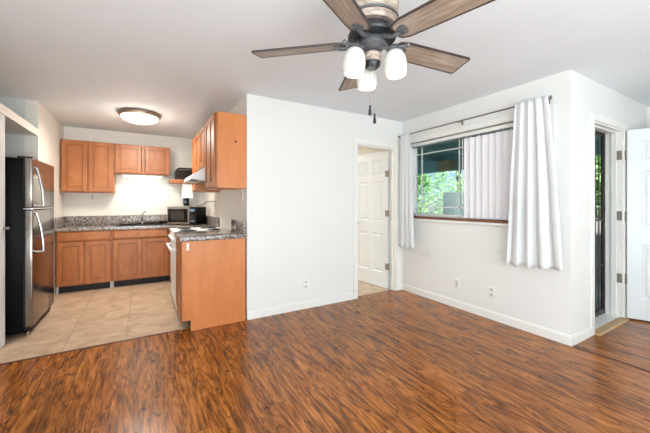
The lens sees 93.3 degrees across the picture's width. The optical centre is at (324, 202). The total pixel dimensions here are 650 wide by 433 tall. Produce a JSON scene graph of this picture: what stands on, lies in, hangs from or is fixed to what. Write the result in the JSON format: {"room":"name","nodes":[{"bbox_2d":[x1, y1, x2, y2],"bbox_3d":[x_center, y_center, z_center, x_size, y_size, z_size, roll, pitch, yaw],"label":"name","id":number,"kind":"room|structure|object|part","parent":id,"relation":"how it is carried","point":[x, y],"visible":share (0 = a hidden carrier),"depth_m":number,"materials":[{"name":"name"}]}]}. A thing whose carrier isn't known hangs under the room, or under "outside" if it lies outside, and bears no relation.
{"room":"living room","nodes":[
{"label":"living room","id":0,"kind":"room"},
{"bbox_2d":[0,96,23,156],"bbox_3d":[-3.336,0.040,2.529,0.830,2.440,1.990,0,0,-31],"label":"wall niche","id":1,"kind":"object","parent":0,"point":[14,143],"visible":0.2,"depth_m":3.45,"materials":[{"name":"paint"}]},
{"bbox_2d":[0,103,37,135],"bbox_3d":[-3.220,-0.815,2.598,0.800,0.080,1.750,0,0,-31],"label":"shelf","id":2,"kind":"object","parent":1,"relation":"attached to","point":[14,124],"depth_m":3.11,"materials":[{"name":"paint"}]},
{"bbox_2d":[24,100,63,294],"bbox_3d":[-3.716,0.040,4.105,0.120,2.440,1.350,0,0,-31],"label":"wall","id":3,"kind":"structure","parent":0,"point":[44,147],"depth_m":3.94,"materials":[{"name":"paint"}]},
{"bbox_2d":[24,99,25,119],"bbox_3d":[-3.414,-1.018,3.495,0.010,0.325,0.008,0,0,-31],"label":"trim","id":4,"kind":"structure","parent":3,"relation":"attached to","point":[24,99],"depth_m":3.49,"materials":[{"name":"paint"}]},
{"bbox_2d":[64,126,202,215],"bbox_3d":[-3.174,0.040,5.280,2.250,2.440,0.120,0,0,-31],"label":"wall","id":5,"kind":"structure","parent":0,"point":[133,195],"depth_m":5.20,"materials":[{"name":"paint"}]},
{"bbox_2d":[60,139,115,192],"bbox_3d":[-3.636,-0.545,4.741,0.645,0.770,0.326,0,0,-31],"label":"upper cabinet","id":6,"kind":"object","parent":5,"relation":"attached to","point":[85,166],"visible":1,"depth_m":4.61,"materials":[{"name":"brown wood"}]},
{"bbox_3d":[-3.693,-0.546,4.530,0.300,0.743,0.020,0,0,-31],"label":"door","id":7,"kind":"part","parent":6,"relation":"part of","materials":[{"name":"brown wood"}]},
{"bbox_3d":[-3.424,-0.546,4.689,0.300,0.743,0.020,0,0,-31],"label":"door","id":8,"kind":"part","parent":6,"relation":"part of","materials":[{"name":"brown wood"}]},
{"bbox_2d":[90,194,94,200],"bbox_3d":[-3.704,-0.085,4.891,0.072,0.116,0.009,0,0,-31],"label":"wall outlet","id":9,"kind":"object","parent":5,"relation":"attached to","point":[92,196],"visible":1,"depth_m":4.89,"materials":[{"name":"white plastic"}]},
{"bbox_2d":[114,143,169,176],"bbox_3d":[-3.021,-0.698,5.105,0.775,0.465,0.326,0,0,-31],"label":"upper cabinet","id":10,"kind":"object","parent":5,"relation":"attached to","point":[128,159],"visible":1,"depth_m":4.98,"materials":[{"name":"brown wood"}]},
{"bbox_3d":[-3.115,-0.699,4.872,0.344,0.438,0.020,0,0,-31],"label":"door","id":11,"kind":"part","parent":10,"relation":"part of","materials":[{"name":"brown wood"}]},
{"bbox_2d":[122,174,163,177],"bbox_3d":[-2.991,-0.442,5.051,0.590,0.046,0.080,0,0,-31],"label":"light","id":12,"kind":"object","parent":10,"relation":"attached to","point":[124,175],"visible":0.98,"depth_m":5.03,"materials":[{"name":"white plastic"}]},
{"bbox_3d":[-2.771,-0.699,5.075,0.344,0.438,0.020,0,0,-31],"label":"door","id":13,"kind":"part","parent":10,"relation":"part of","materials":[{"name":"brown wood"}]},
{"bbox_2d":[66,215,218,226],"bbox_3d":[-2.769,0.278,4.595,1.990,0.145,1.460,0,0,-31],"label":"backsplash","id":14,"kind":"structure","parent":5,"relation":"attached to","point":[116,219],"depth_m":4.99,"materials":[{"name":"stone"}]},
{"bbox_2d":[169,179,191,183],"bbox_3d":[-2.451,-0.372,5.462,0.570,0.065,0.298,0,0,-31],"label":"wall shelf","id":15,"kind":"object","parent":5,"relation":"attached to","point":[171,181],"visible":0.47,"depth_m":5.27,"materials":[{"name":"brown wood"}]},
{"bbox_2d":[174,168,191,179],"bbox_3d":[-2.438,-0.510,5.465,0.435,0.210,0.251,0,0,-31],"label":"toaster oven","id":16,"kind":"object","parent":15,"relation":"on","point":[179,173],"visible":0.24,"depth_m":5.33,"materials":[{"name":"black metal"}]},
{"bbox_3d":[-2.426,-0.517,5.356,0.305,0.155,0.007,0,0,-31],"label":"glass door","id":17,"kind":"part","parent":16,"relation":"part of","materials":[{"name":"black glass"}]},
{"bbox_2d":[180,183,192,205],"bbox_3d":[-2.453,-0.147,5.450,0.195,0.384,0.220,0,0,-31],"label":"paper towel roll","id":18,"kind":"object","parent":15,"relation":"hanging from","point":[186,189],"visible":0.98,"depth_m":5.36,"materials":[{"name":"white paper"}]},
{"bbox_2d":[203,97,243,229],"bbox_3d":[-1.539,0.040,4.608,0.120,2.440,2.700,0,0,-31],"label":"wall","id":19,"kind":"structure","parent":0,"point":[229,203],"depth_m":4.08,"materials":[{"name":"paint"}]},
{"bbox_2d":[196,124,204,170],"bbox_3d":[-1.477,-0.695,4.052,0.334,0.510,0.760,0,0,-31],"label":"upper cabinet","id":20,"kind":"object","parent":19,"relation":"attached to","point":[200,137],"visible":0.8,"depth_m":3.92,"materials":[{"name":"brown wood"}]},
{"bbox_2d":[184,167,204,183],"bbox_3d":[-1.540,-0.350,4.015,0.475,0.173,0.744,0,0,-31],"label":"range hood","id":21,"kind":"object","parent":20,"relation":"attached to","point":[198,177],"visible":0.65,"depth_m":3.65,"materials":[{"name":"silver metal"}]},
{"bbox_3d":[-1.706,-0.697,4.132,0.020,0.483,0.357,0,0,-31],"label":"door","id":22,"kind":"part","parent":20,"relation":"part of","materials":[{"name":"brown wood"}]},
{"bbox_3d":[-1.518,-0.697,3.813,0.020,0.483,0.357,0,0,-31],"label":"door","id":23,"kind":"part","parent":20,"relation":"part of","materials":[{"name":"brown wood"}]},
{"bbox_2d":[192,136,219,192],"bbox_3d":[-1.757,-0.555,4.526,0.334,0.790,0.330,0,0,-31],"label":"upper cabinet","id":24,"kind":"object","parent":19,"relation":"attached to","point":[195,187],"visible":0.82,"depth_m":4.42,"materials":[{"name":"brown wood"}]},
{"bbox_3d":[-1.892,-0.556,4.446,0.020,0.763,0.298,0,0,-31],"label":"door","id":25,"kind":"part","parent":24,"relation":"part of","materials":[{"name":"brown wood"}]},
{"bbox_2d":[205,111,245,189],"bbox_3d":[-1.139,-0.555,3.481,0.334,0.790,0.558,0,0,-31],"label":"upper cabinet","id":26,"kind":"object","parent":19,"relation":"attached to","point":[225,133],"visible":1,"depth_m":3.26,"materials":[{"name":"brown wood"}]},
{"bbox_3d":[-1.343,-0.556,3.518,0.020,0.763,0.254,0,0,-31],"label":"door","id":27,"kind":"part","parent":26,"relation":"part of","materials":[{"name":"brown wood"}]},
{"bbox_3d":[-1.257,-0.555,3.413,0.019,0.790,0.555,0,0,-31],"label":"frame","id":28,"kind":"part","parent":26,"relation":"part of","materials":[{"name":"brown wood"}]},
{"bbox_3d":[-1.206,-0.556,3.287,0.020,0.763,0.254,0,0,-31],"label":"door","id":29,"kind":"part","parent":26,"relation":"part of","materials":[{"name":"brown wood"}]},
{"bbox_2d":[231,220,245,232],"bbox_3d":[-1.008,0.266,3.554,0.025,0.122,0.545,0,0,-31],"label":"backsplash","id":30,"kind":"structure","parent":19,"relation":"attached to","point":[240,226],"depth_m":3.48,"materials":[{"name":"stone"}]},
{"bbox_2d":[244,94,401,318],"bbox_3d":[0.112,0.040,3.946,2.290,2.440,0.120,0,0,-31],"label":"wall","id":31,"kind":"structure","parent":0,"point":[298,192],"depth_m":3.63,"materials":[{"name":"paint"}]},
{"bbox_2d":[303,279,308,288],"bbox_3d":[-0.225,0.970,3.671,0.072,0.116,0.009,0,0,-31],"label":"wall outlet","id":32,"kind":"object","parent":31,"relation":"attached to","point":[305,281],"visible":1,"depth_m":3.67,"materials":[{"name":"white plastic"}]},
{"bbox_2d":[247,284,401,319],"bbox_3d":[0.140,1.216,3.885,2.276,0.088,0.014,0,0,-31],"label":"baseboard","id":33,"kind":"structure","parent":31,"relation":"attached to","point":[254,314],"depth_m":3.61,"materials":[{"name":"white wood"}]},
{"bbox_2d":[358,151,388,288],"bbox_3d":[0.716,0.242,4.774,0.173,2.020,0.712,0,0,-36],"label":"door interior","id":34,"kind":"structure","parent":31,"relation":"in","point":[373,168],"depth_m":4.69,"materials":[{"name":"wood"}]},
{"bbox_2d":[353,138,399,298],"bbox_3d":[0.694,0.203,4.281,0.819,2.115,0.136,0,0,-31],"label":"trim","id":35,"kind":"structure","parent":31,"relation":"attached to","point":[394,148],"depth_m":4.41,"materials":[{"name":"white wood"}]},
{"bbox_2d":[414,216,507,222],"bbox_3d":[1.666,0.197,3.633,0.134,0.023,1.720,0,0,-31],"label":"window sill","id":36,"kind":"structure","parent":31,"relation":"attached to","point":[424,217],"depth_m":3.60,"materials":[{"name":"brown wood"}]},
{"bbox_2d":[0,277,649,432],"bbox_3d":[0.734,1.290,2.118,7.420,0.060,9.540,0,0,-31],"label":"floor","id":37,"kind":"structure","parent":0,"point":[389,361],"depth_m":2.28,"materials":[{"name":"brown wood"}]},
{"bbox_2d":[5,156,54,335],"bbox_3d":[-3.255,0.408,3.099,0.790,1.703,0.822,0,0,-31],"label":"refrigerator","id":38,"kind":"object","parent":37,"relation":"on","point":[29,181],"visible":1,"depth_m":2.90,"materials":[{"name":"silver metal"}]},
{"bbox_3d":[-3.009,0.620,3.251,0.062,1.110,0.810,0,0,-31],"label":"door","id":39,"kind":"part","parent":38,"relation":"part of","materials":[{"name":"silver metal"}]},
{"bbox_3d":[-3.006,0.055,3.245,0.074,0.015,0.820,0,0,-31],"label":"door seam trim","id":40,"kind":"part","parent":38,"relation":"part of","materials":[{"name":"silver metal"}]},
{"bbox_3d":[-3.009,-0.193,3.251,0.062,0.475,0.810,0,0,-31],"label":"freezer door","id":41,"kind":"part","parent":38,"relation":"part of","materials":[{"name":"silver metal"}]},
{"bbox_3d":[-2.772,0.282,2.985,0.076,0.399,0.024,0,0,-31],"label":"handle","id":42,"kind":"part","parent":38,"relation":"part of","materials":[{"name":"silver metal"}]},
{"bbox_3d":[-2.772,-0.158,2.985,0.076,0.389,0.024,0,0,-31],"label":"handle","id":43,"kind":"part","parent":38,"relation":"part of","materials":[{"name":"silver metal"}]},
{"bbox_2d":[56,230,111,293],"bbox_3d":[-3.566,0.826,4.617,0.630,0.868,0.603,0,0,-31],"label":"base cabinet","id":44,"kind":"object","parent":37,"relation":"on","point":[83,258],"visible":0.96,"depth_m":4.36,"materials":[{"name":"brown wood"}]},
{"bbox_3d":[-3.550,0.848,4.289,0.292,0.594,0.020,0,0,-31],"label":"door","id":45,"kind":"part","parent":44,"relation":"part of","materials":[{"name":"brown wood"}]},
{"bbox_3d":[-3.418,0.471,4.366,0.598,0.135,0.022,0,0,-31],"label":"drawer","id":46,"kind":"part","parent":44,"relation":"part of","materials":[{"name":"brown wood"}]},
{"bbox_3d":[-3.287,0.848,4.445,0.292,0.594,0.020,0,0,-31],"label":"door","id":47,"kind":"part","parent":44,"relation":"part of","materials":[{"name":"brown wood"}]},
{"bbox_2d":[0,329,179,364],"bbox_3d":[-2.023,1.258,2.696,1.360,0.004,0.030,0,0,-31],"label":"trim","id":48,"kind":"structure","parent":37,"relation":"on","point":[179,329],"depth_m":2.65,"materials":[{"name":"brown wood"}]},
{"bbox_2d":[112,228,168,287],"bbox_3d":[-2.963,0.826,4.973,0.760,0.868,0.603,0,0,-31],"label":"base cabinet","id":49,"kind":"object","parent":37,"relation":"on","point":[139,256],"visible":0.88,"depth_m":4.71,"materials":[{"name":"brown wood"}]},
{"bbox_3d":[-2.975,0.848,4.629,0.357,0.594,0.020,0,0,-31],"label":"door","id":50,"kind":"part","parent":49,"relation":"part of","materials":[{"name":"brown wood"}]},
{"bbox_2d":[54,215,218,231],"bbox_3d":[-2.771,0.298,4.594,1.995,0.186,1.460,0,0,-31],"label":"countertop","id":51,"kind":"structure","parent":49,"relation":"on","point":[66,223],"depth_m":4.79,"materials":[{"name":"stone"}]},
{"bbox_2d":[116,223,165,225],"bbox_3d":[-2.966,0.439,4.978,0.680,0.193,0.430,0,0,-31],"label":"sink","id":52,"kind":"object","parent":51,"relation":"in","point":[137,224],"visible":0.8,"depth_m":5.01,"materials":[{"name":"metal"}]},
{"bbox_2d":[123,223,162,224],"bbox_3d":[-2.966,0.443,4.978,0.616,0.185,0.366,0,0,-31],"label":"basin","id":53,"kind":"object","parent":52,"relation":"in","point":[137,223],"depth_m":5.12,"materials":[{"name":"metal"}]},
{"bbox_2d":[167,207,205,224],"bbox_3d":[-2.288,0.207,5.088,0.510,0.285,0.304,0,0,10],"label":"microwave","id":54,"kind":"object","parent":51,"relation":"on","point":[175,215],"visible":1,"depth_m":4.95,"materials":[{"name":"silver metal"}]},
{"bbox_3d":[-2.368,0.202,4.963,0.398,0.273,0.021,0,0,10],"label":"door","id":55,"kind":"part","parent":54,"relation":"part of","materials":[{"name":"silver metal"}]},
{"bbox_3d":[-2.116,0.202,4.916,0.110,0.273,0.021,0,0,10],"label":"control panel","id":56,"kind":"part","parent":54,"relation":"part of","materials":[{"name":"black plastic"}]},
{"bbox_3d":[-2.815,0.471,4.723,0.728,0.135,0.022,0,0,-31],"label":"drawer","id":57,"kind":"part","parent":49,"relation":"part of","materials":[{"name":"brown wood"}]},
{"bbox_3d":[-2.656,0.848,4.818,0.357,0.594,0.020,0,0,-31],"label":"door","id":58,"kind":"part","parent":49,"relation":"part of","materials":[{"name":"brown wood"}]},
{"bbox_2d":[169,232,170,279],"bbox_3d":[-2.028,0.826,4.691,0.598,0.868,0.860,0,0,-31],"label":"base cabinet","id":59,"kind":"object","parent":37,"relation":"on","point":[169,232],"visible":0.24,"depth_m":4.69,"materials":[{"name":"brown wood"}]},
{"bbox_2d":[166,226,227,308],"bbox_3d":[-1.640,0.777,3.956,0.688,0.905,0.754,0,0,-31],"label":"range","id":60,"kind":"object","parent":37,"relation":"on","point":[171,236],"visible":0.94,"depth_m":3.80,"materials":[{"name":"white metal"}]},
{"bbox_3d":[-1.912,0.540,3.795,0.057,0.026,0.670,0,0,-31],"label":"oven handle","id":61,"kind":"part","parent":60,"relation":"part of","materials":[{"name":"white metal"}]},
{"bbox_3d":[-1.878,0.430,3.815,0.038,0.109,0.742,0,0,-31],"label":"control panel","id":62,"kind":"part","parent":60,"relation":"part of","materials":[{"name":"white metal"}]},
{"bbox_3d":[-1.875,0.770,3.817,0.032,0.540,0.734,0,0,-31],"label":"oven door","id":63,"kind":"part","parent":60,"relation":"part of","materials":[{"name":"white metal"}]},
{"bbox_3d":[-1.874,1.133,3.818,0.028,0.155,0.734,0,0,-31],"label":"storage drawer","id":64,"kind":"part","parent":60,"relation":"part of","materials":[{"name":"white metal"}]},
{"bbox_3d":[-1.663,0.332,3.711,0.183,0.015,0.168,0,0,31],"label":"coil burner","id":65,"kind":"part","parent":60,"relation":"part of","materials":[{"name":"black metal"}]},
{"bbox_2d":[170,227,227,233],"bbox_3d":[-1.620,0.358,3.968,0.640,0.032,0.754,0,0,-31],"label":"cooktop","id":66,"kind":"object","parent":60,"relation":"in","point":[183,229],"depth_m":3.96,"materials":[{"name":"white metal"}]},
{"bbox_2d":[176,238,244,330],"bbox_3d":[-1.272,0.818,3.384,0.630,0.885,0.580,0,0,-31],"label":"base cabinet","id":67,"kind":"object","parent":37,"relation":"on","point":[210,274],"visible":0.86,"depth_m":3.13,"materials":[{"name":"brown wood"}]},
{"bbox_3d":[-1.539,0.455,3.237,0.022,0.135,0.528,0,0,-31],"label":"drawer","id":68,"kind":"part","parent":67,"relation":"part of","materials":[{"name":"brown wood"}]},
{"bbox_3d":[-1.538,0.840,3.238,0.020,0.611,0.528,0,0,-31],"label":"door","id":69,"kind":"part","parent":67,"relation":"part of","materials":[{"name":"brown wood"}]},
{"bbox_2d":[174,220,246,241],"bbox_3d":[-1.263,0.289,3.366,0.655,0.169,0.610,0,0,-31],"label":"countertop","id":70,"kind":"structure","parent":67,"relation":"on","point":[238,228],"depth_m":3.23,"materials":[{"name":"stone"}]},
{"bbox_2d":[572,345,649,371],"bbox_3d":[3.309,1.258,0.803,0.038,0.005,4.414,0,0,-31],"label":"trim","id":71,"kind":"structure","parent":37,"relation":"on","point":[573,345],"depth_m":2.48,"materials":[{"name":"brown wood"}]},
{"bbox_2d":[0,0,649,138],"bbox_3d":[0.734,-1.230,2.118,7.420,0.100,9.540,0,0,-31],"label":"ceiling","id":72,"kind":"structure","parent":0,"point":[185,62],"depth_m":2.47,"materials":[{"name":"paint"}]},
{"bbox_2d":[117,108,160,124],"bbox_3d":[-2.436,-1.102,4.043,0.500,0.154,0.500,0,0,-31],"label":"ceiling light","id":73,"kind":"object","parent":72,"relation":"attached to","point":[139,116],"visible":1,"depth_m":3.90,"materials":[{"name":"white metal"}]},
{"bbox_2d":[252,0,494,123],"bbox_3d":[0.266,-0.783,1.538,1.185,0.792,1.206,0,0,-31],"label":"ceiling fan","id":74,"kind":"object","parent":72,"relation":"hanging from","point":[373,26],"visible":1,"depth_m":1.45,"materials":[{"name":"brown wood"}]},
{"bbox_3d":[-0.134,-0.800,1.608,0.482,0.008,0.138,0,14,11],"label":"blade","id":75,"kind":"part","parent":74,"relation":"part of","materials":[{"name":"brown wood"}]},
{"bbox_3d":[0.052,-0.800,1.207,0.138,0.008,0.482,16,8,28],"label":"blade","id":76,"kind":"part","parent":74,"relation":"part of","materials":[{"name":"brown wood"}]},
{"bbox_3d":[0.190,-0.800,1.909,0.138,0.008,0.482,-14,2,-7],"label":"blade","id":77,"kind":"part","parent":74,"relation":"part of","materials":[{"name":"brown wood"}]},
{"bbox_3d":[0.143,-0.758,1.468,0.145,0.037,0.024,0,0,-33],"label":"lamp arm","id":78,"kind":"part","parent":74,"relation":"part of","materials":[{"name":"grey metal"}]},
{"bbox_3d":[0.139,-0.673,1.468,0.109,0.127,0.109,0,0,-31],"label":"lamp shade","id":79,"kind":"part","parent":74,"relation":"part of","materials":[{"name":"white glass"}]},
{"bbox_3d":[0.225,-0.673,1.652,0.109,0.127,0.109,0,0,-31],"label":"lamp shade","id":80,"kind":"part","parent":74,"relation":"part of","materials":[{"name":"white glass"}]},
{"bbox_3d":[0.242,-0.563,1.500,0.003,0.254,0.002,0,0,-31],"label":"pull chain","id":81,"kind":"part","parent":74,"relation":"part of","materials":[{"name":"metal"}]},
{"bbox_3d":[0.340,-0.758,1.489,0.145,0.037,0.024,0,0,27],"label":"lamp arm","id":82,"kind":"part","parent":74,"relation":"part of","materials":[{"name":"grey metal"}]},
{"bbox_3d":[0.341,-0.673,1.486,0.109,0.127,0.109,0,0,-31],"label":"lamp shade","id":83,"kind":"part","parent":74,"relation":"part of","materials":[{"name":"white glass"}]},
{"bbox_3d":[0.576,-0.800,1.694,0.482,0.008,0.138,0,-14,-25],"label":"blade","id":84,"kind":"part","parent":74,"relation":"part of","materials":[{"name":"brown wood"}]},
{"bbox_3d":[0.491,-0.800,1.260,0.138,0.008,0.482,19,-13,-41],"label":"blade","id":85,"kind":"part","parent":74,"relation":"part of","materials":[{"name":"brown wood"}]},
{"bbox_2d":[358,70,577,335],"bbox_3d":[1.031,0.040,4.751,0.170,2.440,4.670,0,0,-31],"label":"wall","id":86,"kind":"structure","parent":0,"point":[473,254],"depth_m":3.25,"materials":[{"name":"paint"}]},
{"bbox_2d":[454,278,458,287],"bbox_3d":[1.585,0.963,3.696,0.009,0.116,0.072,0,0,-31],"label":"wall outlet","id":87,"kind":"object","parent":86,"relation":"attached to","point":[456,280],"visible":1,"depth_m":3.69,"materials":[{"name":"white plastic"}]},
{"bbox_2d":[410,122,513,219],"bbox_3d":[1.660,-0.324,3.630,0.040,1.002,1.710,0,0,-31],"label":"vertical blind","id":88,"kind":"object","parent":86,"relation":"attached to","point":[487,158],"visible":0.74,"depth_m":3.41,"materials":[{"name":"white plastic"}]},
{"bbox_3d":[1.660,-0.805,3.630,0.040,0.040,1.710,0,0,-31],"label":"head rail","id":89,"kind":"part","parent":88,"relation":"part of","materials":[{"name":"white plastic"}]},
{"bbox_2d":[414,127,512,219],"bbox_3d":[1.723,-0.328,3.667,0.052,1.025,1.720,0,0,-31],"label":"window","id":90,"kind":"structure","parent":86,"relation":"attached to","point":[437,167],"depth_m":4.03,"materials":[{"name":"clear glass"}]},
{"bbox_2d":[416,138,463,214],"bbox_3d":[1.509,-0.328,4.040,0.014,0.955,0.790,0,0,-31],"label":"grille","id":91,"kind":"object","parent":90,"relation":"attached to","point":[438,166],"depth_m":4.03,"materials":[{"name":"white metal"}]},
{"bbox_3d":[1.509,-0.328,4.040,0.004,0.955,0.790,0,0,-31],"label":"pane","id":92,"kind":"part","parent":90,"relation":"part of","materials":[{"name":"clear glass"}]},
{"bbox_3d":[1.728,-0.328,3.670,0.040,1.025,1.720,0,0,-31],"label":"frame","id":93,"kind":"part","parent":90,"relation":"part of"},
{"bbox_3d":[1.944,-0.328,3.304,0.004,0.955,0.800,0,0,-31],"label":"pane","id":94,"kind":"part","parent":90,"relation":"part of","materials":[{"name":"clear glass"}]},
{"bbox_2d":[398,95,551,137],"bbox_3d":[1.579,-0.953,3.613,0.104,0.060,1.928,0,0,-31],"label":"curtain rod","id":95,"kind":"object","parent":86,"relation":"attached to","point":[550,96],"visible":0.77,"depth_m":3.48,"materials":[{"name":"silver metal"}]},
{"bbox_2d":[399,132,414,249],"bbox_3d":[1.129,-0.170,4.269,0.056,1.601,0.285,0,0,-28],"label":"curtain","id":96,"kind":"object","parent":95,"relation":"hanging from","point":[406,218],"visible":1,"depth_m":4.25,"materials":[{"name":"white fabric"}]},
{"bbox_3d":[1.549,-0.953,3.599,0.016,0.016,1.890,0,0,-31],"label":"rod","id":97,"kind":"part","parent":95,"relation":"part of","materials":[{"name":"silver metal"}]},
{"bbox_2d":[506,95,563,271],"bbox_3d":[1.950,-0.177,2.876,0.068,1.596,0.488,0,0,-33],"label":"curtain","id":98,"kind":"object","parent":95,"relation":"hanging from","point":[534,229],"visible":1,"depth_m":2.88,"materials":[{"name":"white fabric"}]},
{"bbox_2d":[402,283,572,345],"bbox_3d":[1.648,1.216,3.586,0.014,0.088,2.064,0,0,-31],"label":"baseboard","id":99,"kind":"structure","parent":86,"relation":"attached to","point":[560,337],"depth_m":3.26,"materials":[{"name":"white wood"}]},
{"bbox_2d":[488,286,494,297],"bbox_3d":[1.803,0.963,3.326,0.009,0.116,0.072,0,0,-31],"label":"wall outlet","id":100,"kind":"object","parent":86,"relation":"attached to","point":[491,290],"visible":1,"depth_m":3.32,"materials":[{"name":"white plastic"}]},
{"bbox_2d":[596,136,600,155],"bbox_3d":[1.787,-0.965,6.499,2.909,0.410,6.630,0,0,-31],"label":"porch roof","id":101,"kind":"structure","parent":86,"relation":"attached to","point":[596,136],"depth_m":4.81,"materials":[{"name":"teal paint"}]},
{"bbox_2d":[596,218,600,281],"bbox_3d":[4.352,0.775,5.460,0.150,1.030,2.230,0,0,-31],"label":"wall","id":102,"kind":"structure","parent":0,"point":[596,218],"depth_m":5.07,"materials":[{"name":"concrete"}]},
{"bbox_2d":[596,281,604,313],"bbox_3d":[1.916,1.350,6.575,3.210,0.120,6.630,0,0,-31],"label":"floor","id":103,"kind":"structure","parent":0,"point":[596,281],"depth_m":4.28,"materials":[{"name":"concrete"}]},
{"bbox_2d":[578,73,646,331],"bbox_3d":[3.130,0.040,3.361,2.030,2.440,0.140,0,0,-31],"label":"wall","id":104,"kind":"structure","parent":0,"point":[597,98],"depth_m":2.88,"materials":[{"name":"paint"}]},
{"bbox_2d":[571,326,591,344],"bbox_3d":[3.058,1.216,3.228,2.050,0.088,0.014,0,0,-31],"label":"baseboard","id":105,"kind":"structure","parent":104,"relation":"attached to","point":[580,336],"depth_m":2.80,"materials":[{"name":"white wood"}]},
{"bbox_2d":[595,131,604,316],"bbox_3d":[2.831,0.225,3.287,0.760,2.030,0.030,0,0,-31],"label":"security gate","id":106,"kind":"object","parent":104,"relation":"attached to","point":[601,310],"visible":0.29,"depth_m":3.45,"materials":[{"name":"black metal"}]},
{"bbox_2d":[595,313,617,328],"bbox_3d":[2.841,1.269,3.271,0.740,0.042,0.240,0,0,-31],"label":"trim","id":107,"kind":"structure","parent":104,"relation":"attached to","point":[602,319],"depth_m":3.29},
{"bbox_2d":[590,112,626,335],"bbox_3d":[2.881,0.200,3.204,0.910,2.120,0.156,0,0,-31],"label":"trim","id":108,"kind":"structure","parent":104,"relation":"attached to","point":[614,131],"depth_m":3.35,"materials":[{"name":"white wood"}]},
{"bbox_2d":[595,317,628,335],"bbox_3d":[2.921,1.252,3.135,0.778,0.016,0.075,0,0,-31],"label":"trim","id":109,"kind":"structure","parent":104,"relation":"attached to","point":[609,326],"depth_m":3.12,"materials":[{"name":"brown wood"}]},
{"bbox_2d":[617,151,621,282],"bbox_3d":[3.218,0.150,3.356,0.004,1.440,0.042,0,0,-31],"label":"door hinge","id":110,"kind":"structure","parent":104,"relation":"attached to","point":[619,153],"depth_m":3.35,"materials":[{"name":"metal"}]},
{"bbox_2d":[625,128,649,320],"bbox_3d":[3.595,0.227,3.139,0.777,2.030,0.182,0,0,33],"label":"door entry","id":111,"kind":"structure","parent":104,"relation":"in","point":[637,153],"depth_m":3.28,"materials":[{"name":"wood"}]},
{"bbox_2d":[647,106,649,127],"bbox_3d":[5.115,0.040,1.880,0.120,2.440,4.430,0,0,-31],"label":"wall","id":112,"kind":"structure","parent":0,"point":[648,107],"depth_m":3.74,"materials":[{"name":"paint"}]},
{"bbox_3d":[-0.905,0.040,-0.651,0.120,2.440,6.200,0,0,-31],"label":"wall","id":113,"kind":"structure","parent":0,"visible":0},
{"bbox_2d":[0,113,8,348],"bbox_3d":[-2.632,0.240,2.388,0.068,2.020,0.770,0,0,-31],"label":"closet door","id":114,"kind":"structure","parent":113,"relation":"in","point":[2,117],"depth_m":2.67,"materials":[{"name":"white wood"}]},
{"bbox_3d":[-2.649,0.240,2.378,0.030,2.020,0.770,0,0,-31],"label":"panel","id":115,"kind":"part","parent":114,"relation":"part of","materials":[{"name":"white wood"}]},
{"label":"outside","id":116,"kind":"structure","parent":0,"visible":0},
{"bbox_3d":[6.389,1.460,21.998,26.610,0.100,28.630,0,0,-31],"label":"ground","id":117,"kind":"structure","parent":116,"visible":0},
{"bbox_2d":[596,156,600,218],"bbox_3d":[5.246,-0.013,6.001,1.617,2.857,1.504,0,0,-6],"label":"shrub","id":118,"kind":"object","parent":117,"relation":"on","point":[596,156],"visible":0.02,"depth_m":5.57,"materials":[{"name":"green plant"}]}
]}

